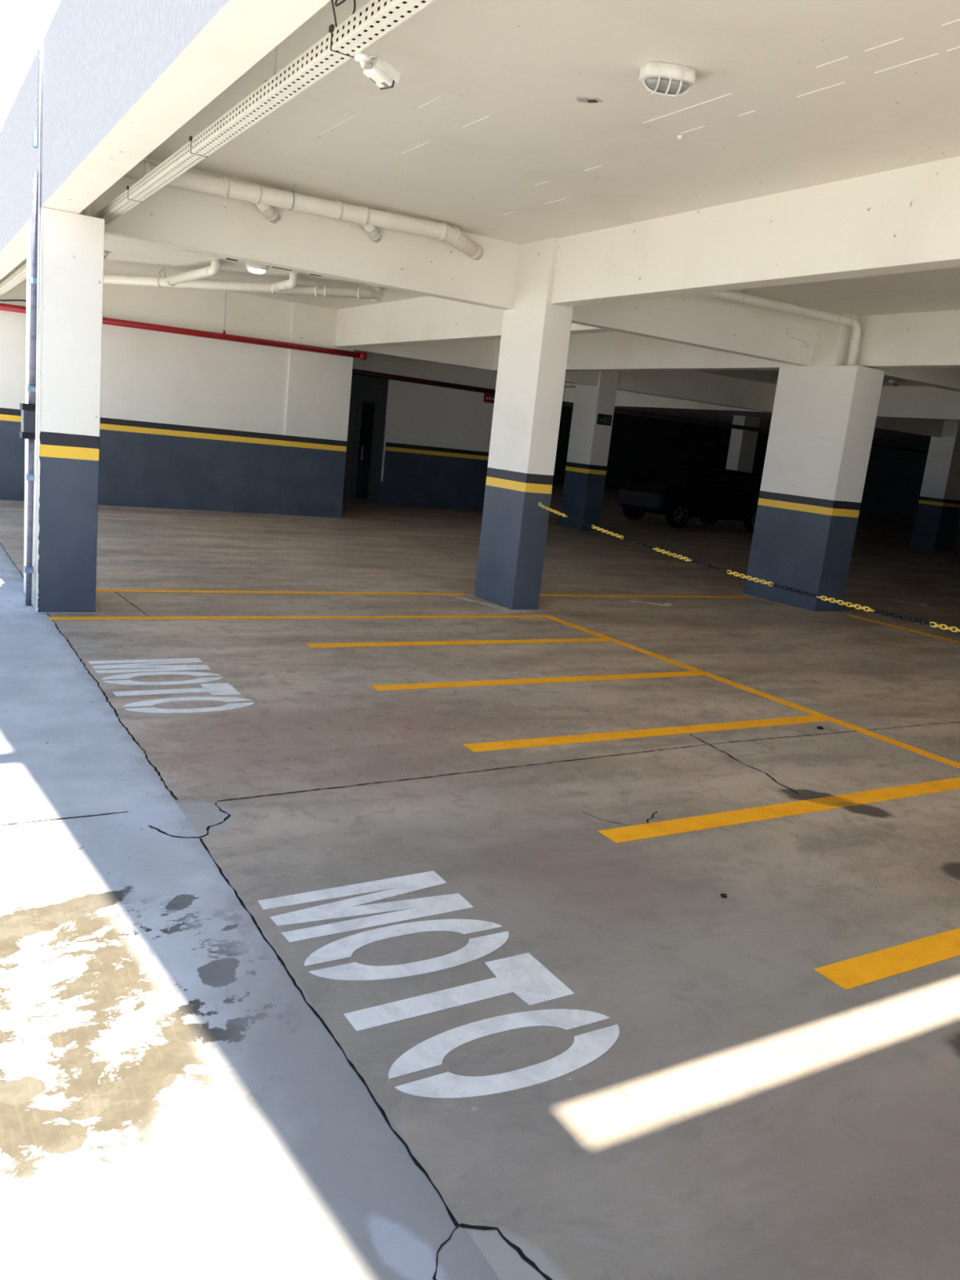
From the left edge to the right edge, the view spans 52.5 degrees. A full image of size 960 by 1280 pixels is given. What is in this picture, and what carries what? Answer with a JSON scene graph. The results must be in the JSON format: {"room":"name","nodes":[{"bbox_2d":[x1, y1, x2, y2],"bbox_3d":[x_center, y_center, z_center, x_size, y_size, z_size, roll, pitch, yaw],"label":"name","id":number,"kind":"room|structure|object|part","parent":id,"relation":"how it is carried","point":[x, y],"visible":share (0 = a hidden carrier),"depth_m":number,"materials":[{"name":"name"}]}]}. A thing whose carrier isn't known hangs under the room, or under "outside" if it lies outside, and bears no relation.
{"room":"parking garage","nodes":[
{"label":"parking garage","id":0,"kind":"room"},
{"bbox_2d":[0,257,292,514],"bbox_3d":[-4.852,-3.832,15.387,5.870,3.480,0.250,-1,14,-31],"label":"wall","id":1,"kind":"structure","parent":0,"point":[187,422],"depth_m":15.33,"materials":[{"name":"paint"}]},
{"bbox_2d":[279,302,354,517],"bbox_3d":[-2.747,-3.828,16.496,1.120,3.460,0.040,-1,14,-31],"label":"column","id":2,"kind":"structure","parent":1,"relation":"attached to","point":[319,384],"depth_m":16.48,"materials":[{"name":"paint"}]},
{"bbox_2d":[0,0,330,279],"bbox_3d":[-6.328,-5.869,12.884,0.820,2.450,39.500,-1,14,-31],"label":"wall","id":3,"kind":"structure","parent":0,"point":[120,77],"depth_m":4.80,"materials":[{"name":"white paint"}]},
{"bbox_2d":[32,0,57,608],"bbox_3d":[-2.870,-2.785,6.796,0.620,5.263,0.144,7,12,6],"label":"pipe","id":4,"kind":"object","parent":3,"relation":"attached to","point":[37,135],"visible":1,"depth_m":6.76,"materials":[{"name":"metal"}]},
{"bbox_2d":[0,544,500,1279],"bbox_3d":[-1.821,-0.662,10.730,98.000,0.201,100.000,-1,14,-31],"label":"pavement","id":5,"kind":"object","parent":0,"point":[173,1106],"visible":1,"depth_m":2.43,"materials":[{"name":"grey concrete"}]},
{"bbox_2d":[352,350,497,510],"bbox_3d":[-1.826,-4.681,21.057,5.600,3.480,0.200,-1,14,-31],"label":"wall","id":6,"kind":"structure","parent":0,"point":[438,438],"depth_m":21.50,"materials":[{"name":"paint"}]},
{"bbox_2d":[342,373,388,504],"bbox_3d":[-2.489,-4.237,20.602,1.080,2.660,0.085,-1,14,-31],"label":"door","id":7,"kind":"structure","parent":6,"relation":"in","point":[367,424],"depth_m":20.62,"materials":[{"name":"grey metal"}]},
{"bbox_3d":[-2.499,-3.955,20.627,0.040,0.300,0.010,-1,14,-31],"label":"handle","id":8,"kind":"part","parent":7,"relation":"part of","materials":[{"name":"metal"}]},
{"bbox_2d":[483,393,494,403],"bbox_3d":[0.316,-5.452,22.013,0.520,0.200,0.032,-1,14,-31],"label":"fire sign","id":9,"kind":"object","parent":6,"relation":"attached to","point":[488,397],"visible":0.61,"depth_m":21.93,"materials":[{"name":"red plastic"}]},
{"bbox_2d":[0,484,959,1279],"bbox_3d":[9.095,-1.924,22.448,37.158,0.201,41.000,-1,14,-31],"label":"floor","id":10,"kind":"structure","parent":0,"point":[750,1114],"depth_m":4.14,"materials":[{"name":"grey concrete"}]},
{"bbox_2d":[23,206,104,612],"bbox_3d":[-3.170,-1.997,7.382,0.418,3.470,0.843,-1,14,-31],"label":"column","id":11,"kind":"structure","parent":10,"relation":"on","point":[72,245],"depth_m":7.09,"materials":[{"name":"paint"}]},
{"bbox_2d":[19,173,39,605],"bbox_3d":[-3.275,-1.734,7.072,0.096,3.062,0.270,-1,14,-31],"label":"conduit","id":12,"kind":"object","parent":11,"relation":"attached to","point":[28,411],"visible":0.86,"depth_m":7.05,"materials":[{"name":"plastic"}]},
{"bbox_2d":[88,657,253,713],"bbox_3d":[-1.835,0.258,5.764,0.724,0.002,1.187,-1,14,-31],"label":"painted word","id":13,"kind":"object","parent":10,"relation":"on","point":[215,689],"visible":1,"depth_m":5.75,"materials":[{"name":"white paint"}]},
{"bbox_2d":[95,589,466,595],"bbox_3d":[-1.754,-0.451,9.242,3.730,0.002,0.100,-1,14,-31],"label":"painted line","id":14,"kind":"object","parent":10,"relation":"on","point":[96,590],"visible":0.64,"depth_m":9.12,"materials":[{"name":"yellow paint"}]},
{"bbox_2d":[48,615,543,619],"bbox_3d":[-1.268,-0.192,8.234,4.370,0.002,0.095,-1,14,-31],"label":"painted line","id":15,"kind":"object","parent":10,"relation":"on","point":[354,616],"visible":1,"depth_m":8.02,"materials":[{"name":"yellow paint"}]},
{"bbox_2d":[257,871,619,1097],"bbox_3d":[-0.150,1.007,2.998,0.724,0.002,1.187,-1,14,-31],"label":"painted word","id":16,"kind":"object","parent":10,"relation":"on","point":[522,975],"visible":1,"depth_m":2.94,"materials":[{"name":"white paint"}]},
{"bbox_2d":[306,638,611,648],"bbox_3d":[-0.070,0.020,7.823,2.770,0.002,0.120,-1,14,-31],"label":"painted line","id":17,"kind":"object","parent":10,"relation":"on","point":[566,640],"visible":1,"depth_m":7.72,"materials":[{"name":"yellow paint"}]},
{"bbox_2d":[474,237,573,608],"bbox_3d":[0.438,-2.077,9.620,0.315,3.470,0.740,-1,14,-31],"label":"column","id":18,"kind":"structure","parent":10,"relation":"on","point":[535,340],"depth_m":9.44,"materials":[{"name":"paint"}]},
{"bbox_2d":[537,502,959,632],"bbox_3d":[2.594,-0.295,6.160,0.040,0.294,8.016,-1,14,-31],"label":"chain","id":19,"kind":"object","parent":18,"relation":"hanging from","point":[540,504],"visible":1,"depth_m":7.03,"materials":[{"name":"plastic"}]},
{"bbox_2d":[370,671,703,690],"bbox_3d":[0.518,0.281,6.858,2.770,0.002,0.120,-1,14,-31],"label":"line","id":20,"kind":"object","parent":10,"relation":"on","point":[560,679],"visible":1,"depth_m":6.74,"materials":[{"name":"yellow paint"}]},
{"bbox_2d":[559,370,619,531],"bbox_3d":[2.231,-4.013,19.923,0.450,3.470,0.800,-1,14,-31],"label":"column","id":21,"kind":"structure","parent":10,"relation":"on","point":[588,446],"depth_m":19.74,"materials":[{"name":"paint"}]},
{"bbox_2d":[596,413,612,426],"bbox_3d":[2.491,-4.407,19.480,0.350,0.210,0.024,-1,14,-31],"label":"exit sign","id":22,"kind":"object","parent":21,"relation":"attached to","point":[602,419],"visible":1,"depth_m":19.47,"materials":[{"name":"green plastic"}]},
{"bbox_2d":[539,594,749,597],"bbox_3d":[1.830,-0.514,11.384,3.680,0.002,0.100,-1,14,-31],"label":"line","id":23,"kind":"object","parent":10,"relation":"on","point":[570,595],"visible":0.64,"depth_m":11.42,"materials":[{"name":"yellow paint"}]},
{"bbox_2d":[462,715,828,751],"bbox_3d":[1.123,0.550,5.866,2.770,0.002,0.125,-1,14,-31],"label":"line","id":24,"kind":"object","parent":10,"relation":"on","point":[535,742],"visible":1,"depth_m":5.73,"materials":[{"name":"yellow paint"}]},
{"bbox_2d":[631,600,671,606],"bbox_3d":[1.930,-0.428,11.019,0.474,0.002,0.242,8,12,11],"label":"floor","id":25,"kind":"structure","parent":10,"relation":"on","point":[665,603],"depth_m":10.94,"materials":[{"name":"paint"}]},
{"bbox_2d":[617,466,762,532],"bbox_3d":[5.613,-3.652,24.810,4.016,1.500,1.882,-1,14,-31],"label":"car","id":26,"kind":"object","parent":10,"relation":"on","point":[710,495],"visible":0.8,"depth_m":24.05,"materials":[{"name":"black paint"}]},
{"bbox_2d":[725,415,760,472],"bbox_3d":[9.881,-6.728,37.009,0.800,3.470,0.600,-1,14,-31],"label":"column","id":27,"kind":"structure","parent":10,"relation":"on","point":[742,446],"depth_m":36.64,"materials":[{"name":"paint"}]},
{"bbox_2d":[542,615,959,768],"bbox_3d":[2.298,0.503,6.695,0.100,0.002,6.585,-1,14,-31],"label":"line","id":28,"kind":"object","parent":10,"relation":"on","point":[872,734],"visible":1,"depth_m":6.97,"materials":[{"name":"yellow paint"}]},
{"bbox_2d":[598,777,959,843],"bbox_3d":[1.727,0.818,4.874,2.770,0.002,0.130,-1,14,-31],"label":"line","id":29,"kind":"object","parent":10,"relation":"on","point":[637,832],"visible":1,"depth_m":4.67,"materials":[{"name":"yellow paint"}]},
{"bbox_2d":[743,312,884,611],"bbox_3d":[4.110,-2.170,11.958,0.490,3.470,1.170,-1,14,-31],"label":"column","id":30,"kind":"structure","parent":10,"relation":"on","point":[824,412],"depth_m":11.70,"materials":[{"name":"paint"}]},
{"bbox_2d":[813,928,959,990],"bbox_3d":[2.325,1.084,3.892,2.770,0.002,0.130,-1,14,-31],"label":"line","id":31,"kind":"object","parent":10,"relation":"on","point":[853,972],"visible":1,"depth_m":3.34,"materials":[{"name":"yellow paint"}]},
{"bbox_2d":[847,614,959,643],"bbox_3d":[6.047,0.413,9.054,0.100,0.002,6.350,-1,14,-31],"label":"line","id":32,"kind":"object","parent":10,"relation":"on","point":[913,630],"visible":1,"depth_m":11.04,"materials":[{"name":"yellow paint"}]},
{"bbox_2d":[893,600,928,605],"bbox_3d":[5.992,-0.525,13.575,0.474,0.002,0.242,8,12,11],"label":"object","id":33,"kind":"structure","parent":10,"relation":"on","point":[925,604],"depth_m":13.50,"materials":[{"name":"paint"}]},
{"bbox_2d":[910,420,959,551],"bbox_3d":[12.126,-4.104,25.446,0.800,3.470,0.700,-1,14,-31],"label":"column","id":34,"kind":"structure","parent":10,"relation":"on","point":[938,511],"depth_m":25.25,"materials":[{"name":"paint"}]},
{"bbox_2d":[103,0,959,441],"bbox_3d":[9.156,-5.625,22.384,37.000,0.170,39.500,-1,14,-31],"label":"ceiling","id":35,"kind":"structure","parent":0,"point":[517,122],"depth_m":5.62,"materials":[{"name":"white paint"}]},
{"bbox_2d":[0,262,26,295],"bbox_3d":[-4.918,-4.319,10.617,0.102,0.586,7.300,-1,14,-31],"label":"cable tray","id":36,"kind":"object","parent":35,"relation":"hanging from","point":[19,275],"visible":0.32,"depth_m":11.71,"materials":[{"name":"metal"}]},
{"bbox_2d":[103,250,107,259],"bbox_3d":[-4.927,-4.950,12.508,0.270,0.119,0.175,-1,14,-31],"label":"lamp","id":37,"kind":"object","parent":35,"relation":"attached to","point":[105,254],"visible":0.11,"depth_m":12.52,"materials":[{"name":"white plastic"}]},
{"bbox_2d":[0,297,367,359],"bbox_3d":[-4.495,-5.063,14.952,6.031,0.792,0.124,-1,14,-31],"label":"pipe","id":38,"kind":"object","parent":35,"relation":"hanging from","point":[6,307],"visible":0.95,"depth_m":15.23,"materials":[{"name":"metal"}]},
{"bbox_2d":[0,299,26,302],"bbox_3d":[-6.566,-4.773,13.698,1.126,0.076,0.075,-1,14,-31],"label":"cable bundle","id":39,"kind":"object","parent":38,"relation":"on","point":[24,300],"visible":0.45,"depth_m":13.67,"materials":[{"name":"plastic"}]},
{"bbox_2d":[103,257,386,301],"bbox_3d":[-3.756,-4.758,12.764,4.924,0.355,1.193,6,12,1],"label":"drain pipe","id":40,"kind":"object","parent":35,"relation":"hanging from","point":[189,279],"visible":0.97,"depth_m":12.97,"materials":[{"name":"plastic"}]},
{"bbox_2d":[245,262,267,274],"bbox_3d":[-2.822,-4.685,12.300,0.268,0.119,0.168,2,12,-21],"label":"lamp","id":41,"kind":"object","parent":35,"relation":"attached to","point":[253,268],"visible":0.99,"depth_m":12.24,"materials":[{"name":"white plastic"}]},
{"bbox_2d":[96,0,434,225],"bbox_3d":[0.774,-1.835,1.417,0.098,0.554,14.400,-1,14,-31],"label":"cable tray","id":42,"kind":"object","parent":35,"relation":"hanging from","point":[375,19],"visible":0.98,"depth_m":4.01,"materials":[{"name":"metal"}]},
{"bbox_3d":[-0.850,-2.593,4.092,0.005,0.488,0.005,14,14,35],"label":"hanger rod","id":43,"kind":"part","parent":42,"relation":"part of","materials":[{"name":"metal"}]},
{"bbox_2d":[331,0,355,27],"bbox_3d":[-0.496,-2.234,3.418,0.072,0.110,0.118,-5,16,-42],"label":"cable loop","id":44,"kind":"object","parent":42,"relation":"on","point":[343,1],"visible":0.91,"depth_m":3.42,"materials":[{"name":"plastic"}]},
{"bbox_2d":[354,52,400,89],"bbox_3d":[-0.402,-2.133,3.620,0.111,0.084,0.282,11,12,22],"label":"security camera","id":45,"kind":"object","parent":42,"relation":"attached to","point":[375,68],"visible":1,"depth_m":3.64,"materials":[{"name":"white plastic"}]},
{"bbox_3d":[-0.420,-2.118,3.573,0.032,0.052,0.138,7,12,4],"label":"arm","id":46,"kind":"part","parent":45,"relation":"part of","materials":[{"name":"white plastic"}]},
{"bbox_2d":[368,53,400,74],"bbox_3d":[-0.371,-2.169,3.678,0.082,0.031,0.126,14,14,35],"label":"hood","id":47,"kind":"object","parent":45,"relation":"attached to","point":[377,62],"depth_m":3.63,"materials":[{"name":"white plastic"}]},
{"bbox_2d":[375,53,400,83],"bbox_3d":[-0.345,-2.144,3.656,0.005,0.062,0.133,14,14,35],"label":"hood","id":48,"kind":"object","parent":45,"relation":"attached to","point":[385,73],"depth_m":3.65,"materials":[{"name":"white plastic"}]},
{"bbox_2d":[83,160,483,260],"bbox_3d":[-1.468,-3.441,8.149,3.601,0.597,0.447,-2,14,-35],"label":"drain pipe","id":49,"kind":"object","parent":35,"relation":"attached to","point":[264,197],"visible":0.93,"depth_m":8.05,"materials":[{"name":"plastic"}]},
{"bbox_2d":[81,157,519,310],"bbox_3d":[-1.426,-3.506,8.440,4.060,0.615,0.170,-1,14,-31],"label":"beam","id":50,"kind":"structure","parent":35,"relation":"attached to","point":[175,217],"depth_m":8.38,"materials":[{"name":"white paint"}]},
{"bbox_2d":[351,352,495,394],"bbox_3d":[-1.474,-5.893,20.678,5.351,0.854,0.110,-1,14,-31],"label":"pipe","id":51,"kind":"object","parent":35,"relation":"hanging from","point":[355,371],"visible":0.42,"depth_m":20.86,"materials":[{"name":"metal"}]},
{"bbox_2d":[334,296,614,347],"bbox_3d":[-0.472,-4.411,13.313,0.200,0.615,7.380,-1,14,-31],"label":"beam","id":52,"kind":"structure","parent":35,"relation":"attached to","point":[425,319],"depth_m":13.78,"materials":[{"name":"white paint"}]},
{"bbox_2d":[354,338,599,386],"bbox_3d":[0.067,-5.311,17.953,5.250,0.615,0.200,-1,14,-31],"label":"beam","id":53,"kind":"structure","parent":35,"relation":"attached to","point":[478,353],"depth_m":17.60,"materials":[{"name":"white paint"}]},
{"bbox_2d":[564,382,575,387],"bbox_3d":[-2.436,-7.554,27.539,0.250,0.615,18.300,-1,14,-31],"label":"beam","id":54,"kind":"structure","parent":35,"relation":"attached to","point":[566,384],"depth_m":20.31,"materials":[{"name":"white paint"}]},
{"bbox_2d":[577,96,603,103],"bbox_3d":[0.590,-2.942,5.295,0.140,0.014,0.120,-1,14,-31],"label":"recessed light","id":55,"kind":"object","parent":35,"relation":"in","point":[581,100],"depth_m":5.29,"materials":[{"name":"white plastic"}]},
{"bbox_2d":[586,99,597,102],"bbox_3d":[0.612,-2.940,5.298,0.052,0.016,0.036,11,12,21],"label":"recessed light","id":56,"kind":"object","parent":35,"relation":"in","point":[588,100],"depth_m":5.30,"materials":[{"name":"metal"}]},
{"bbox_2d":[493,331,781,371],"bbox_3d":[2.142,-4.497,15.075,0.200,0.615,7.060,-1,14,-31],"label":"beam","id":57,"kind":"structure","parent":35,"relation":"attached to","point":[611,350],"depth_m":14.46,"materials":[{"name":"white paint"}]},
{"bbox_2d":[639,61,696,97],"bbox_3d":[0.916,-2.738,4.781,0.268,0.119,0.168,4,12,-8],"label":"lamp","id":58,"kind":"object","parent":35,"relation":"attached to","point":[663,78],"visible":1,"depth_m":4.72,"materials":[{"name":"white plastic"}]},
{"bbox_2d":[571,294,818,365],"bbox_3d":[2.271,-3.576,10.674,3.960,0.615,0.170,-1,14,-31],"label":"beam","id":59,"kind":"structure","parent":35,"relation":"attached to","point":[694,320],"depth_m":10.76,"materials":[{"name":"white paint"}]},
{"bbox_2d":[784,328,817,347],"bbox_3d":[3.777,-3.549,11.480,0.550,0.160,0.030,-1,14,-31],"label":"crack","id":60,"kind":"object","parent":59,"relation":"attached to","point":[809,340],"visible":1,"depth_m":11.49,"materials":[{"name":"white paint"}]},
{"bbox_2d":[561,390,928,454],"bbox_3d":[11.091,-6.630,30.562,25.000,0.800,0.120,-1,14,-31],"label":"pipe","id":61,"kind":"object","parent":35,"relation":"hanging from","point":[564,403],"visible":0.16,"depth_m":27.82,"materials":[{"name":"metal"}]},
{"bbox_2d":[550,155,959,306],"bbox_3d":[2.803,-2.500,5.670,0.200,0.590,8.040,-1,14,-31],"label":"beam","id":62,"kind":"structure","parent":35,"relation":"attached to","point":[904,220],"depth_m":6.70,"materials":[{"name":"white paint"}]},
{"bbox_2d":[562,386,959,421],"bbox_3d":[3.856,-6.679,26.531,0.250,0.615,26.750,-1,14,-31],"label":"beam","id":63,"kind":"structure","parent":35,"relation":"attached to","point":[922,402],"depth_m":19.17,"materials":[{"name":"white paint"}]},
{"bbox_2d":[691,288,861,365],"bbox_3d":[2.785,-3.445,10.355,3.789,0.595,0.118,-1,14,-31],"label":"drain pipe","id":64,"kind":"object","parent":35,"relation":"attached to","point":[739,297],"visible":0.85,"depth_m":10.71,"materials":[{"name":"plastic"}]},
{"bbox_2d":[617,370,944,437],"bbox_3d":[13.610,-5.565,26.135,25.500,0.615,0.200,-1,14,-31],"label":"beam","id":65,"kind":"structure","parent":35,"relation":"attached to","point":[691,385],"depth_m":20.89,"materials":[{"name":"white paint"}]},
{"bbox_2d":[888,379,902,386],"bbox_3d":[7.694,-4.760,18.062,0.270,0.119,0.175,-1,14,-31],"label":"lamp","id":66,"kind":"object","parent":35,"relation":"attached to","point":[895,383],"visible":0.99,"depth_m":18.00,"materials":[{"name":"white plastic"}]},
{"bbox_2d":[855,310,959,368],"bbox_3d":[7.681,-2.108,6.272,0.200,0.590,12.600,-1,14,-31],"label":"beam","id":67,"kind":"structure","parent":35,"relation":"attached to","point":[923,340],"depth_m":10.84,"materials":[{"name":"white paint"}]},
{"bbox_2d":[873,367,959,391],"bbox_3d":[16.562,-3.754,18.869,28.020,0.615,0.200,-1,14,-31],"label":"beam","id":68,"kind":"structure","parent":35,"relation":"attached to","point":[947,378],"depth_m":12.24,"materials":[{"name":"white paint"}]},
{"bbox_2d":[552,405,768,489],"bbox_3d":[-1.090,-8.358,39.258,37.000,3.480,0.200,-1,14,-31],"label":"wall","id":69,"kind":"structure","parent":0,"point":[642,448],"depth_m":44.55,"materials":[{"name":"grey paint"}]},
{"bbox_2d":[858,438,959,529],"bbox_3d":[24.890,-4.185,32.360,0.200,3.480,39.500,-1,14,-31],"label":"wall","id":70,"kind":"structure","parent":0,"point":[893,482],"depth_m":42.99,"materials":[{"name":"grey paint"}]}
]}

